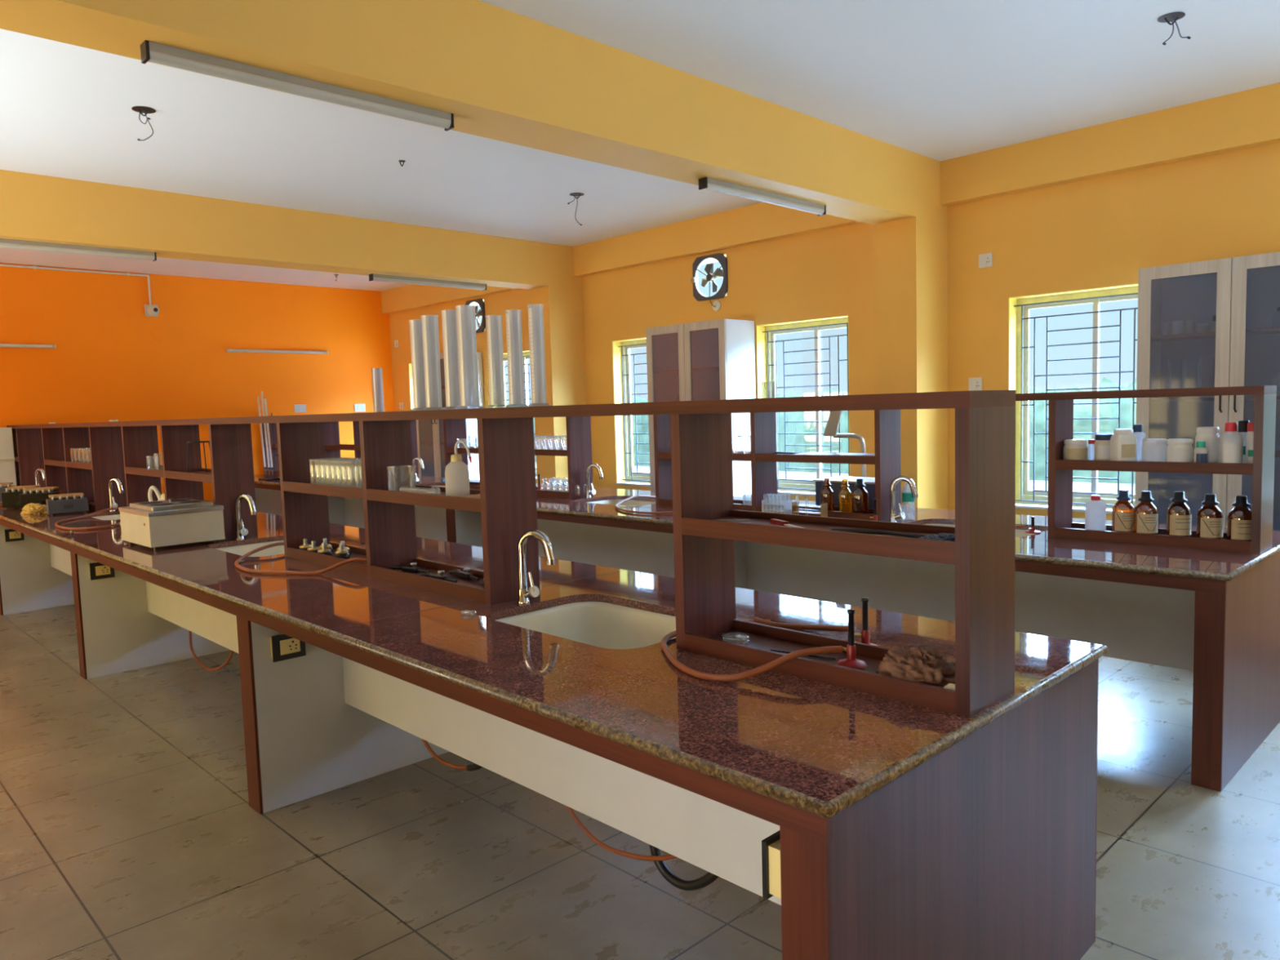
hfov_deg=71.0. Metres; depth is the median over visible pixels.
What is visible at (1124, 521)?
print
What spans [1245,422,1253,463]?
plastic bottle
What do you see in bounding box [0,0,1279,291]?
ceiling
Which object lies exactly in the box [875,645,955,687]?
cleaning cloth
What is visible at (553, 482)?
bottle
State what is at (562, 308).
column
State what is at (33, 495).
colorimeter
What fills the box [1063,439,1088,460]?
plastic jar
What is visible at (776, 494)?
test tube
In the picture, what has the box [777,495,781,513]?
test tube
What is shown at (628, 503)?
sink
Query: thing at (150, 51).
tube light
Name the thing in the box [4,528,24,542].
power socket
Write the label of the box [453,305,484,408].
cylinder
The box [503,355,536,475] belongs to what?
grille
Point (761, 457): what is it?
shelf
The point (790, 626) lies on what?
hose
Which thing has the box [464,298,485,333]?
exhaust fan
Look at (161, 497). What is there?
faucet
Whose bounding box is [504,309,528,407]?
cylinder
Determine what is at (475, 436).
glass beaker
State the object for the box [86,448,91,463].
glass beaker
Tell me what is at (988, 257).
socket
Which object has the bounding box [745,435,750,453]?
flask
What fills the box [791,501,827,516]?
test tube rack
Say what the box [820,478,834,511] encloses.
bottle
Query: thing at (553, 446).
flask
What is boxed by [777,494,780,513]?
test tube
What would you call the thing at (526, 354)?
window
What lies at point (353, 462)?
glass bottle
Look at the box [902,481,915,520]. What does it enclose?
water bottle
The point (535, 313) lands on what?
cylinder
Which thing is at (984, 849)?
lab bench
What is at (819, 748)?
countertop
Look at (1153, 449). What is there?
plastic jar
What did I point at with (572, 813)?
hose
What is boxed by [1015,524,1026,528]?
hose
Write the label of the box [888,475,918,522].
faucet
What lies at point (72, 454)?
glass beaker
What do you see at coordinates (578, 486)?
bottle
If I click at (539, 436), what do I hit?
flask
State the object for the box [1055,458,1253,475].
shelf
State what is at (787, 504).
test tube rack
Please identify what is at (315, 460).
glass bottle
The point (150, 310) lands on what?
security camera
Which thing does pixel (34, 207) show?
beam
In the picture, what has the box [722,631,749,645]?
petri dish
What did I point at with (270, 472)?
tray
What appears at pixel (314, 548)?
head
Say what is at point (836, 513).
tray
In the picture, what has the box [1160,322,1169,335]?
plastic jar
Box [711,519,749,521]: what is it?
rod
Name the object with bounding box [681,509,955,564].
shelf
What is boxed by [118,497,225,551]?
bath
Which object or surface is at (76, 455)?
glass beaker
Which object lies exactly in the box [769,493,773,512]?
test tube
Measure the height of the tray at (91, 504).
0.052 m
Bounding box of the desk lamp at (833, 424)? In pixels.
[822,410,866,476]
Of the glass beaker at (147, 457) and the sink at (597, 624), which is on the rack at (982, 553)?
the glass beaker at (147, 457)
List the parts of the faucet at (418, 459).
spout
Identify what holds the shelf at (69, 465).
attached to the rack at (982, 553)
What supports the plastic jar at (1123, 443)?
on the rack at (764, 456)
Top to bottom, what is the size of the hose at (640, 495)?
0.049 m
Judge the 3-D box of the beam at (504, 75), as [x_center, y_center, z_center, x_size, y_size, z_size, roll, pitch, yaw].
[-0.744,-1.885,4.145,8.332,0.456,0.356,-6,6,-44]
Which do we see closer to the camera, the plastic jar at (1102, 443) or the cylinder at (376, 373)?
the plastic jar at (1102, 443)
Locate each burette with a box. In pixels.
[257,396,266,473]
[260,391,270,475]
[264,398,272,474]
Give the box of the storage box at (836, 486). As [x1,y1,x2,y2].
[815,481,875,508]
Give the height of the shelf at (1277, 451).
0.018 m
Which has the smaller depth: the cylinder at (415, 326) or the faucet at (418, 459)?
the cylinder at (415, 326)
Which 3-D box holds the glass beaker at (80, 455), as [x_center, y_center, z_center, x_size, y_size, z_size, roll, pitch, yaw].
[-4.850,-0.207,7.850,0.107,0.136,0.107,-6,6,-44]
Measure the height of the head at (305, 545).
0.075 m
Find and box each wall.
[0,262,394,504]
[389,142,1279,519]
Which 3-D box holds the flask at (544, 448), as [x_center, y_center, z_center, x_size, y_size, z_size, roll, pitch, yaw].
[-0.792,-0.311,7.648,0.082,0.135,0.082,-6,6,-44]
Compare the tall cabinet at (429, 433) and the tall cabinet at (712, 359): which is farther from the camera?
the tall cabinet at (429, 433)
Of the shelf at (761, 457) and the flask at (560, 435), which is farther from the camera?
the flask at (560, 435)
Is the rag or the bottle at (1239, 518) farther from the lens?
the bottle at (1239, 518)
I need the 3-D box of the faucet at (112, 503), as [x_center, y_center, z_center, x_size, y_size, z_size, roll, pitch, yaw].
[-4.359,0.119,7.453,0.169,0.282,0.060,0,5,24]
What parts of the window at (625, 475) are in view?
sill, sash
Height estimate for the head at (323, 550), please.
0.075 m
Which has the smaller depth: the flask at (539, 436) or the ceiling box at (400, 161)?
the ceiling box at (400, 161)
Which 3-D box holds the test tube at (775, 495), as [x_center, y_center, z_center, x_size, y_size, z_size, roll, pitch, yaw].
[0.868,0.165,5.720,0.023,0.141,0.023,-6,6,-44]
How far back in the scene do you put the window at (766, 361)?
8.18 m
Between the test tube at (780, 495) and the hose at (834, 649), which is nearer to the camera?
the hose at (834, 649)
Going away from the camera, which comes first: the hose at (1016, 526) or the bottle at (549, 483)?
the hose at (1016, 526)
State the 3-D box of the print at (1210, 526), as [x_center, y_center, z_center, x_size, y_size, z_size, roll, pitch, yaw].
[2.661,0.218,4.156,0.095,0.073,0.029,-1,5,4]
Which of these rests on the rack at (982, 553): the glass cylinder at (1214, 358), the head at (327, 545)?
the head at (327, 545)
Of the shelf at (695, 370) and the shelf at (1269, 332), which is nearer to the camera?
the shelf at (1269, 332)
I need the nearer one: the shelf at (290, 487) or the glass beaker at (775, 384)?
the shelf at (290, 487)
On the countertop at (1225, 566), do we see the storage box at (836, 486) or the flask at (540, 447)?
the storage box at (836, 486)
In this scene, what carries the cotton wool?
on the rack at (982, 553)
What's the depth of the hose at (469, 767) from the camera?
3.70 m
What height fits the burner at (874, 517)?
0.157 m
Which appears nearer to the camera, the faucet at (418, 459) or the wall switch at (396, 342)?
the faucet at (418, 459)
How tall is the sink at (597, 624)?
0.234 m
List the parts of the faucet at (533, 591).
lever, knob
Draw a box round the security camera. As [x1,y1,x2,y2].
[144,304,159,316]
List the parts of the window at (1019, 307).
sill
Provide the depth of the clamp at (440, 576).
3.78 m
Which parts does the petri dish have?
dish, lid, dish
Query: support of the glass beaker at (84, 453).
on the rack at (982, 553)
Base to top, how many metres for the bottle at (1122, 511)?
0.228 m
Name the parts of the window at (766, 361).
sill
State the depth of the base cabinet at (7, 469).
9.66 m
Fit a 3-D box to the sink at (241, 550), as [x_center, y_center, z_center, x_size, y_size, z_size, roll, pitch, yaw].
[-2.116,0.524,5.186,0.536,0.234,0.790,-6,6,-44]
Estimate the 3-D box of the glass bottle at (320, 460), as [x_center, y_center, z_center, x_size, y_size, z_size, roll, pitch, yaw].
[-1.554,-0.033,4.437,0.055,0.138,0.055,-6,6,-44]
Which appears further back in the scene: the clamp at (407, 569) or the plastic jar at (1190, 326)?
the plastic jar at (1190, 326)
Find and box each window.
[408,363,413,408]
[487,350,537,479]
[612,337,650,486]
[755,315,849,496]
[1008,283,1137,513]
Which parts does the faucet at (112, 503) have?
knob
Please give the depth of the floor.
3.32 m
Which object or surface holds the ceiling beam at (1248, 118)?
attached to the wall at (1098, 232)
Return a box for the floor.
[0,604,1279,959]
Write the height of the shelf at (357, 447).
0.050 m
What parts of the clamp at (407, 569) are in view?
rod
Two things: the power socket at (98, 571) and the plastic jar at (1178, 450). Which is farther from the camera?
the power socket at (98, 571)
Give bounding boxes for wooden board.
[458,493,479,498]
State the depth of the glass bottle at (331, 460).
4.37 m
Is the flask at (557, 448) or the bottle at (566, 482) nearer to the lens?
the flask at (557, 448)
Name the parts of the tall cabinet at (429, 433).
door, door, panel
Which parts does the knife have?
handle, blade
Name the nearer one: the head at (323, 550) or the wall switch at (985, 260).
the head at (323, 550)
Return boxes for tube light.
[0,238,156,261]
[0,343,56,348]
[140,40,453,131]
[226,348,328,354]
[368,273,486,290]
[698,177,826,216]
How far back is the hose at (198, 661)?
5.83 m
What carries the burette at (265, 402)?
attached to the stand at (275, 477)
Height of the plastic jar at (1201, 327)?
0.062 m
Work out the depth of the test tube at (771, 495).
5.74 m
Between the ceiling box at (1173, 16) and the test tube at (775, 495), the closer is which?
the ceiling box at (1173, 16)
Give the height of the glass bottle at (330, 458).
0.138 m
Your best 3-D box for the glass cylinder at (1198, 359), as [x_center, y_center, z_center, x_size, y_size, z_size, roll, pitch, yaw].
[3.475,-0.630,5.571,0.044,0.240,0.044,-6,6,-44]
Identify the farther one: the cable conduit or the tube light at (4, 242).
the cable conduit
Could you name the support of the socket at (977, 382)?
attached to the wall socket at (975, 384)
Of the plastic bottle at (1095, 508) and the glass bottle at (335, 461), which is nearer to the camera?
the glass bottle at (335, 461)
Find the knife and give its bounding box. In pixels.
[770,518,804,528]
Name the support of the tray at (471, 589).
on the rack at (982, 553)
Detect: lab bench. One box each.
[0,515,1098,959]
[254,483,1279,791]
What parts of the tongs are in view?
arm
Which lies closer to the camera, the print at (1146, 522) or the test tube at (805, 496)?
the print at (1146, 522)
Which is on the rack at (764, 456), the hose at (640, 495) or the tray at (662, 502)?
the tray at (662, 502)
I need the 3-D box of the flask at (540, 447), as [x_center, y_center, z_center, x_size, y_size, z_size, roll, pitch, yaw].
[-0.846,-0.325,7.840,0.082,0.135,0.082,-6,6,-44]
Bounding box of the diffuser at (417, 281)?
[373,277,485,289]
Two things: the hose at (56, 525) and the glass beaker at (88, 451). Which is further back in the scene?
the glass beaker at (88, 451)
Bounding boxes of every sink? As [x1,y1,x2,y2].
[90,514,120,519]
[215,540,284,556]
[495,601,675,648]
[586,499,655,506]
[924,523,1043,537]
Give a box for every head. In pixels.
[298,538,311,551]
[306,540,320,552]
[317,542,332,555]
[318,537,333,552]
[333,543,350,559]
[336,541,351,555]
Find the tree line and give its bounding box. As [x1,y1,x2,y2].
[528,377,1137,484]
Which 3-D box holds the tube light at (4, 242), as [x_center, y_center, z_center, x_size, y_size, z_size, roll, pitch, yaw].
[-4.314,-1.722,6.674,1.300,0.062,0.060,-6,6,-44]
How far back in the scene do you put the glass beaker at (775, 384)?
5.94 m
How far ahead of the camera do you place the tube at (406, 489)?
3.87 m
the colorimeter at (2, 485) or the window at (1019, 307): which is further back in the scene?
the colorimeter at (2, 485)
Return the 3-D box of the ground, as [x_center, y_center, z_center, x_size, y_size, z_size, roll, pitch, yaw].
[55.444,-4.018,138.846,170.000,0.200,320.000,-6,6,-44]
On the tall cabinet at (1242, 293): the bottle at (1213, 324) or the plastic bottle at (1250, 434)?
the bottle at (1213, 324)
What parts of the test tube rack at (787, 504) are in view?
post, plate, plate, post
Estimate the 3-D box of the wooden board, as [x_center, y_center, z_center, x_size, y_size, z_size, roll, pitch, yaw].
[-0.614,0.072,3.578,0.170,0.012,0.245,-6,6,-44]
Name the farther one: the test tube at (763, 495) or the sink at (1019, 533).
the test tube at (763, 495)
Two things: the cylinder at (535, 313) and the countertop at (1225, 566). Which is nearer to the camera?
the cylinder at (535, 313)
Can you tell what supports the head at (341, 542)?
on the rack at (982, 553)
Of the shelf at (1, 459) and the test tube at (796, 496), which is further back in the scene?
the shelf at (1, 459)
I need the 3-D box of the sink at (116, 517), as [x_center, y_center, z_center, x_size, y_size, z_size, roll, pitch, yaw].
[-4.096,0.420,7.220,0.536,0.234,0.790,-6,6,-44]
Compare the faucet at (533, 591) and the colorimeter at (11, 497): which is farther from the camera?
the colorimeter at (11, 497)
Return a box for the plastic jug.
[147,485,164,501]
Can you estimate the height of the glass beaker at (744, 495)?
0.091 m
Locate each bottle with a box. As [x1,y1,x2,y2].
[309,458,320,484]
[314,458,325,484]
[319,458,330,484]
[321,457,329,484]
[324,459,336,485]
[325,457,336,484]
[328,459,342,486]
[329,458,334,485]
[334,459,346,486]
[335,458,342,485]
[339,460,353,487]
[342,458,352,486]
[345,460,359,487]
[346,458,357,484]
[351,459,362,488]
[357,459,361,488]
[444,440,471,496]
[540,477,549,490]
[546,478,555,490]
[549,477,557,491]
[552,478,561,491]
[555,477,563,491]
[558,479,567,491]
[561,477,567,491]
[564,479,568,492]
[576,484,580,495]
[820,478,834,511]
[838,479,852,512]
[851,478,868,513]
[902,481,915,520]
[1084,494,1106,530]
[1111,489,1134,533]
[1132,424,1146,461]
[1133,490,1158,534]
[1166,491,1191,537]
[1194,440,1207,462]
[1196,493,1223,538]
[1210,315,1216,331]
[1217,422,1243,462]
[1226,495,1251,541]
[1237,420,1249,463]
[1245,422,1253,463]
[1272,306,1279,327]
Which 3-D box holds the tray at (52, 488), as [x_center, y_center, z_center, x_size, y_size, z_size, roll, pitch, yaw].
[-5.242,0.079,7.858,0.220,0.018,0.240,-4,5,-22]
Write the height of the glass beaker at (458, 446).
0.101 m
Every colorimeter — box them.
[0,482,15,502]
[1,484,40,509]
[18,486,62,510]
[45,493,88,515]
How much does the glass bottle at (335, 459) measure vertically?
0.138 m
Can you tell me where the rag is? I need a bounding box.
[919,533,955,541]
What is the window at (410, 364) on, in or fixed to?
in the wall at (1098, 232)
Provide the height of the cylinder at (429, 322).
0.398 m
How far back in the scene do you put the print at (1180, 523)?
4.24 m
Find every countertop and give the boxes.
[0,503,1108,818]
[253,474,1279,581]
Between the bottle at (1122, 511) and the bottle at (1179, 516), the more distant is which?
the bottle at (1122, 511)
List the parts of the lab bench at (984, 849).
leg, hanging panel, leg, hanging panel, leg, hanging panel, panel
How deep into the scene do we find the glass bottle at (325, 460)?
4.41 m
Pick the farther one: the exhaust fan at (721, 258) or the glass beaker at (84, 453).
the exhaust fan at (721, 258)
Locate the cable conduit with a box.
[0,263,151,304]
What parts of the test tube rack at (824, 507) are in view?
post, plate, plate, post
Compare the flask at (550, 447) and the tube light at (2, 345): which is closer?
the flask at (550, 447)
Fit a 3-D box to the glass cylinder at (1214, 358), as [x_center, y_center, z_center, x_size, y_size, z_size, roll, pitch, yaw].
[3.534,-0.627,5.510,0.044,0.240,0.044,-6,6,-44]
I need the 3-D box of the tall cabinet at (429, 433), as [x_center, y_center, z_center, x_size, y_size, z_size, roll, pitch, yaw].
[-2.501,-0.443,11.787,0.464,2.400,1.000,-6,6,-44]
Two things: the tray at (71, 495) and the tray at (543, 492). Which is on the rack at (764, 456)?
the tray at (543, 492)
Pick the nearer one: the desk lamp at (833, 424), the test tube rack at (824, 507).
the test tube rack at (824, 507)
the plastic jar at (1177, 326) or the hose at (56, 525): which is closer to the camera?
the plastic jar at (1177, 326)
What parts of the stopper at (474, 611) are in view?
knob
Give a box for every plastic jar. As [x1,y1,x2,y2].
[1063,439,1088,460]
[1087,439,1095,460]
[1093,433,1113,460]
[1109,428,1137,461]
[1142,438,1167,462]
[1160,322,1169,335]
[1166,438,1193,462]
[1171,320,1183,334]
[1185,319,1195,333]
[1195,322,1208,333]
[1195,426,1219,462]
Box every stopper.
[426,487,440,494]
[461,609,476,615]
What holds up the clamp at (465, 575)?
on the rack at (982, 553)
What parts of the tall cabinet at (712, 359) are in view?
door, panel, door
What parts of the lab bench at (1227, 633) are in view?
hanging panel, leg, hanging panel, leg, hanging panel, leg, hanging panel, panel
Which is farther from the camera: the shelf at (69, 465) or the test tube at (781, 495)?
the shelf at (69, 465)
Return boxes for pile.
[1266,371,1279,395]
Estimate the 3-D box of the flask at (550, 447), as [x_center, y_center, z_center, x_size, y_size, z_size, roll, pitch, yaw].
[-0.730,-0.308,7.585,0.082,0.135,0.082,-6,6,-44]
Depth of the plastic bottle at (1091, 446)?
4.60 m
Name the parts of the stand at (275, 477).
rod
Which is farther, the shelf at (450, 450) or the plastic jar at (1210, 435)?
the shelf at (450, 450)
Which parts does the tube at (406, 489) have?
bulb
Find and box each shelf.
[0,457,15,461]
[44,459,65,466]
[66,461,91,469]
[125,464,163,477]
[164,467,212,483]
[283,480,363,499]
[324,444,354,450]
[355,445,360,450]
[366,484,480,512]
[420,441,444,444]
[446,446,478,453]
[534,447,567,456]
[653,366,719,373]
[657,451,751,461]
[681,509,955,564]
[755,451,875,464]
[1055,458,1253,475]
[1150,395,1279,402]
[1151,326,1279,341]
[1193,449,1279,457]
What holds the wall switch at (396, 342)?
attached to the wall at (1098, 232)
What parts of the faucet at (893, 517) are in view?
lever, knob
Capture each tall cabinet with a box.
[416,351,484,479]
[645,318,755,497]
[1134,251,1279,531]
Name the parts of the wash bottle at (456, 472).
spout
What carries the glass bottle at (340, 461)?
on the rack at (982, 553)
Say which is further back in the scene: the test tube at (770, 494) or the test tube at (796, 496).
the test tube at (770, 494)
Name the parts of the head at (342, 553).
knob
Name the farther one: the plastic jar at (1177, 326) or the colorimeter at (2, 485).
the colorimeter at (2, 485)
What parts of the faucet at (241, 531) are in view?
lever, knob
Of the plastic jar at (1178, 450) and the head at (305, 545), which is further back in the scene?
the head at (305, 545)
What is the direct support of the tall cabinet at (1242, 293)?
on the floor
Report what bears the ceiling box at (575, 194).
hanging from the ceiling
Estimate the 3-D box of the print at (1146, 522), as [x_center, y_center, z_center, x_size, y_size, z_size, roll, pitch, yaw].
[2.469,0.207,4.347,0.094,0.074,0.028,-1,5,4]
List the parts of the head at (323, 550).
knob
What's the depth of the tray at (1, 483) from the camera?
8.64 m
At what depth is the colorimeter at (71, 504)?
7.35 m
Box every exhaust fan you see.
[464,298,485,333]
[690,253,728,301]
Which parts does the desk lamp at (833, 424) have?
panel, arm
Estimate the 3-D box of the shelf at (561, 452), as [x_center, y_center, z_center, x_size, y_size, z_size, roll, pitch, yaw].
[-0.824,-0.246,7.770,0.238,0.050,0.895,-6,6,-44]
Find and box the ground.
[534,462,1135,493]
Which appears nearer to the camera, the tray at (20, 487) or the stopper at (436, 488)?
the stopper at (436, 488)
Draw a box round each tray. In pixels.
[0,482,13,485]
[4,484,40,489]
[22,486,58,491]
[48,493,84,497]
[88,501,94,511]
[265,470,279,475]
[286,542,367,575]
[370,558,484,603]
[469,481,479,489]
[536,486,568,498]
[658,498,751,511]
[684,618,955,714]
[755,503,873,520]
[793,452,875,456]
[1054,522,1250,553]
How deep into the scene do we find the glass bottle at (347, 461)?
4.25 m
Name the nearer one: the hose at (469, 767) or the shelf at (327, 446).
the hose at (469, 767)
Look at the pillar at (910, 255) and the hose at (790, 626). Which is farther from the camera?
the pillar at (910, 255)
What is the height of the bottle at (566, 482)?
0.130 m
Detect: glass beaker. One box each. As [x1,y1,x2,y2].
[70,448,83,462]
[74,448,88,462]
[78,448,90,462]
[82,448,87,462]
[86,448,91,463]
[146,455,159,469]
[153,453,163,470]
[386,465,416,491]
[457,438,466,448]
[467,435,477,448]
[473,437,476,448]
[742,493,751,505]
[760,382,777,398]
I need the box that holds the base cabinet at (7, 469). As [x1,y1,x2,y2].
[0,426,16,486]
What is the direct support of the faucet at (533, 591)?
on the countertop at (819, 748)
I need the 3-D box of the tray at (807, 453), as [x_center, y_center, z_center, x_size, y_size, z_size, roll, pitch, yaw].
[1.262,-0.153,5.626,0.198,0.022,0.590,-6,6,-44]
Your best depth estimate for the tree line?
98.08 m
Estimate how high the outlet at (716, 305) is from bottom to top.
0.138 m
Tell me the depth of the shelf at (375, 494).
3.75 m
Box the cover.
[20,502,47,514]
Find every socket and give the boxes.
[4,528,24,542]
[88,562,115,580]
[270,634,306,662]
[293,404,306,412]
[354,404,365,411]
[761,830,781,899]
[968,377,982,391]
[975,380,979,388]
[986,255,990,264]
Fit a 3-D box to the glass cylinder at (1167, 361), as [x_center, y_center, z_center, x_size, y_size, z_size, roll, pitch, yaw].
[3.356,-0.636,5.693,0.044,0.240,0.044,-6,6,-44]
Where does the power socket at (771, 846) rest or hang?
attached to the lab bench at (984, 849)
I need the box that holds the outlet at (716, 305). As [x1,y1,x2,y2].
[709,299,720,311]
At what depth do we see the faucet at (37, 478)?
9.51 m
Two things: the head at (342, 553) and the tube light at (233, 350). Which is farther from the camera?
the tube light at (233, 350)
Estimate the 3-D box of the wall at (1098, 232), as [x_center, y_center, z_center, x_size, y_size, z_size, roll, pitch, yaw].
[1.815,-0.767,7.821,0.260,3.423,15.327,-6,6,-44]
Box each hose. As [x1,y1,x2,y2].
[54,507,119,530]
[188,630,233,671]
[234,542,366,575]
[421,738,482,771]
[565,805,677,860]
[614,494,672,514]
[648,844,718,890]
[660,619,843,681]
[753,617,856,632]
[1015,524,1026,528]
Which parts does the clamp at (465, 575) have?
rod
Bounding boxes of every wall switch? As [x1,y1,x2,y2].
[394,340,398,347]
[399,402,403,409]
[978,253,992,268]
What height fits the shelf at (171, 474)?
0.050 m
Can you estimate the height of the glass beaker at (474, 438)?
0.111 m
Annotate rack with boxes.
[6,390,1015,717]
[262,385,1276,554]
[761,499,792,514]
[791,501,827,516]
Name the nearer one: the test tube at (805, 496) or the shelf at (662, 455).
the test tube at (805, 496)
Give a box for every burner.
[854,596,877,645]
[870,498,877,520]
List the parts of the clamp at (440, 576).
rod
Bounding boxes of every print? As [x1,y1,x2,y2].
[1116,513,1133,528]
[1138,515,1158,530]
[1175,518,1191,529]
[1202,519,1223,535]
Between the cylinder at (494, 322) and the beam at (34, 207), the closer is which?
the cylinder at (494, 322)
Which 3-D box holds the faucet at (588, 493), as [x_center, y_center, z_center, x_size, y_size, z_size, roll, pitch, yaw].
[-0.380,0.004,7.404,0.169,0.282,0.060,0,5,24]
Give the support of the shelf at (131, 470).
attached to the rack at (982, 553)
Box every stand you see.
[186,440,210,472]
[258,413,279,479]
[272,454,278,480]
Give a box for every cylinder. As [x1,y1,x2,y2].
[371,368,384,412]
[408,319,426,410]
[420,315,443,410]
[440,310,460,409]
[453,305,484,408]
[484,315,506,408]
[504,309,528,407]
[527,303,550,406]
[1164,360,1172,398]
[1180,360,1187,398]
[1195,359,1203,398]
[1211,358,1214,397]
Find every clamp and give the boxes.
[389,562,430,573]
[418,569,457,582]
[448,567,479,581]
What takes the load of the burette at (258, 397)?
attached to the stand at (275, 477)
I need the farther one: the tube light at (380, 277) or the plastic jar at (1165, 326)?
the tube light at (380, 277)
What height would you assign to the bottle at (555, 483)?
0.130 m
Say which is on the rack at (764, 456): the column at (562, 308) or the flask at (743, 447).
the flask at (743, 447)
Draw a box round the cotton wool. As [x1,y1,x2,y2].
[942,683,955,690]
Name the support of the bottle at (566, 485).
in the rack at (764, 456)
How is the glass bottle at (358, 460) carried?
on the rack at (982, 553)
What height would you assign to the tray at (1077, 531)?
0.052 m
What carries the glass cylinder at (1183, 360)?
on the tall cabinet at (1242, 293)
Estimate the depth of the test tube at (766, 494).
5.79 m
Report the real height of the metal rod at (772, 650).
0.005 m
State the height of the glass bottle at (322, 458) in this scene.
0.138 m
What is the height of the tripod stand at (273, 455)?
0.301 m
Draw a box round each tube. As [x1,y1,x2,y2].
[399,486,440,494]
[763,494,766,511]
[766,493,769,512]
[767,494,770,512]
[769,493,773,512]
[770,494,773,512]
[773,493,777,512]
[774,494,777,512]
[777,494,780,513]
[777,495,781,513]
[781,494,784,513]
[795,496,799,514]
[804,496,808,515]
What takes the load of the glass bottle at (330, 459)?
on the rack at (982, 553)
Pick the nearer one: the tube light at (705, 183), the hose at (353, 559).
the hose at (353, 559)
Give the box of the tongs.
[829,528,928,537]
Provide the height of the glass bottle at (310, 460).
0.138 m
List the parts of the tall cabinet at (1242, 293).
door, handle, handle, door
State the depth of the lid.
5.98 m
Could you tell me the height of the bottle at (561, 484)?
0.130 m
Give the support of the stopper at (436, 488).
on the rack at (982, 553)
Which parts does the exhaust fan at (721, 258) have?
motor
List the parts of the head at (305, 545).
knob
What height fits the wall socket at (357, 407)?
0.110 m
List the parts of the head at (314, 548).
knob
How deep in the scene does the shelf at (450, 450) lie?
8.52 m
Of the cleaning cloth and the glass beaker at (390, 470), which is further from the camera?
the glass beaker at (390, 470)
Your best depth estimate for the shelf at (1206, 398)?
5.59 m
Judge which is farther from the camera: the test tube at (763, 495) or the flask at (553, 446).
the flask at (553, 446)
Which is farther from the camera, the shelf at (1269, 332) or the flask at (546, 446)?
the flask at (546, 446)
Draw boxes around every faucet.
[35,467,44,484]
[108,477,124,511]
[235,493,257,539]
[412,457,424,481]
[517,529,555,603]
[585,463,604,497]
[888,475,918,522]
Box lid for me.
[813,475,875,484]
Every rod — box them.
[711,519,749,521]
[770,648,835,659]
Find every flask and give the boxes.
[536,435,543,448]
[538,435,547,449]
[542,435,551,449]
[545,435,554,449]
[549,435,556,449]
[551,435,560,449]
[555,435,563,449]
[558,435,567,449]
[734,435,745,453]
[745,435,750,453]
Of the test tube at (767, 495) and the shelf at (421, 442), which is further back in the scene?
the shelf at (421, 442)
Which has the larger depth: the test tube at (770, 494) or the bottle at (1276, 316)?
the test tube at (770, 494)
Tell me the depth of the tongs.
2.28 m
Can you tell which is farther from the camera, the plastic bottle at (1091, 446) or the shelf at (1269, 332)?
the shelf at (1269, 332)
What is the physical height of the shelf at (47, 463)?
0.050 m
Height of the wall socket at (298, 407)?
0.110 m
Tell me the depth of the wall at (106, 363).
11.18 m
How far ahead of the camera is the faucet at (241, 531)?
5.45 m
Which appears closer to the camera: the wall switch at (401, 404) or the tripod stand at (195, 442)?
the tripod stand at (195, 442)
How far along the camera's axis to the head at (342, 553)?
4.46 m
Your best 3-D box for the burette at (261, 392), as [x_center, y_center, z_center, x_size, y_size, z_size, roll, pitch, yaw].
[-4.511,-0.561,10.812,0.028,1.011,0.098,-6,6,-44]
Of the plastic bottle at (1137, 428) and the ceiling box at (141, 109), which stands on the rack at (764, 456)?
the plastic bottle at (1137, 428)
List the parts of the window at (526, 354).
frame, sash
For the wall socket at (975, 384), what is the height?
0.100 m
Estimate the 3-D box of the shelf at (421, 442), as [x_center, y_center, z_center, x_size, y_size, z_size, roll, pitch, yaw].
[-2.481,-0.486,11.805,0.383,0.018,0.964,-6,6,-44]
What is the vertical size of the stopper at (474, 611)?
0.018 m
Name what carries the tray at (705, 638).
on the rack at (982, 553)
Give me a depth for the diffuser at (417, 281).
8.96 m
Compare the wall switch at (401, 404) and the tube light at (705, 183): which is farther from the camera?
the wall switch at (401, 404)
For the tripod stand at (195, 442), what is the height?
0.211 m
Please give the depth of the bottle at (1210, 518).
4.16 m
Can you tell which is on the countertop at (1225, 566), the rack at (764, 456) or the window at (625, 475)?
the rack at (764, 456)
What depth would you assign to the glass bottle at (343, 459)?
4.41 m
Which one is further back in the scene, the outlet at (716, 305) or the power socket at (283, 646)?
the outlet at (716, 305)
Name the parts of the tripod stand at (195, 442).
leg, leg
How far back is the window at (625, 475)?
9.82 m
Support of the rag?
on the rack at (982, 553)
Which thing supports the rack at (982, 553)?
on the countertop at (819, 748)
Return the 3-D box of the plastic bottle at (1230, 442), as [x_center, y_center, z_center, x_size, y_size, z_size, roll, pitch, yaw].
[2.683,-0.161,4.076,0.091,0.200,0.093,-2,5,1]
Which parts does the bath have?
lid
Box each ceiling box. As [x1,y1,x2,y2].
[131,106,155,141]
[398,160,405,166]
[567,192,584,225]
[1157,11,1191,45]

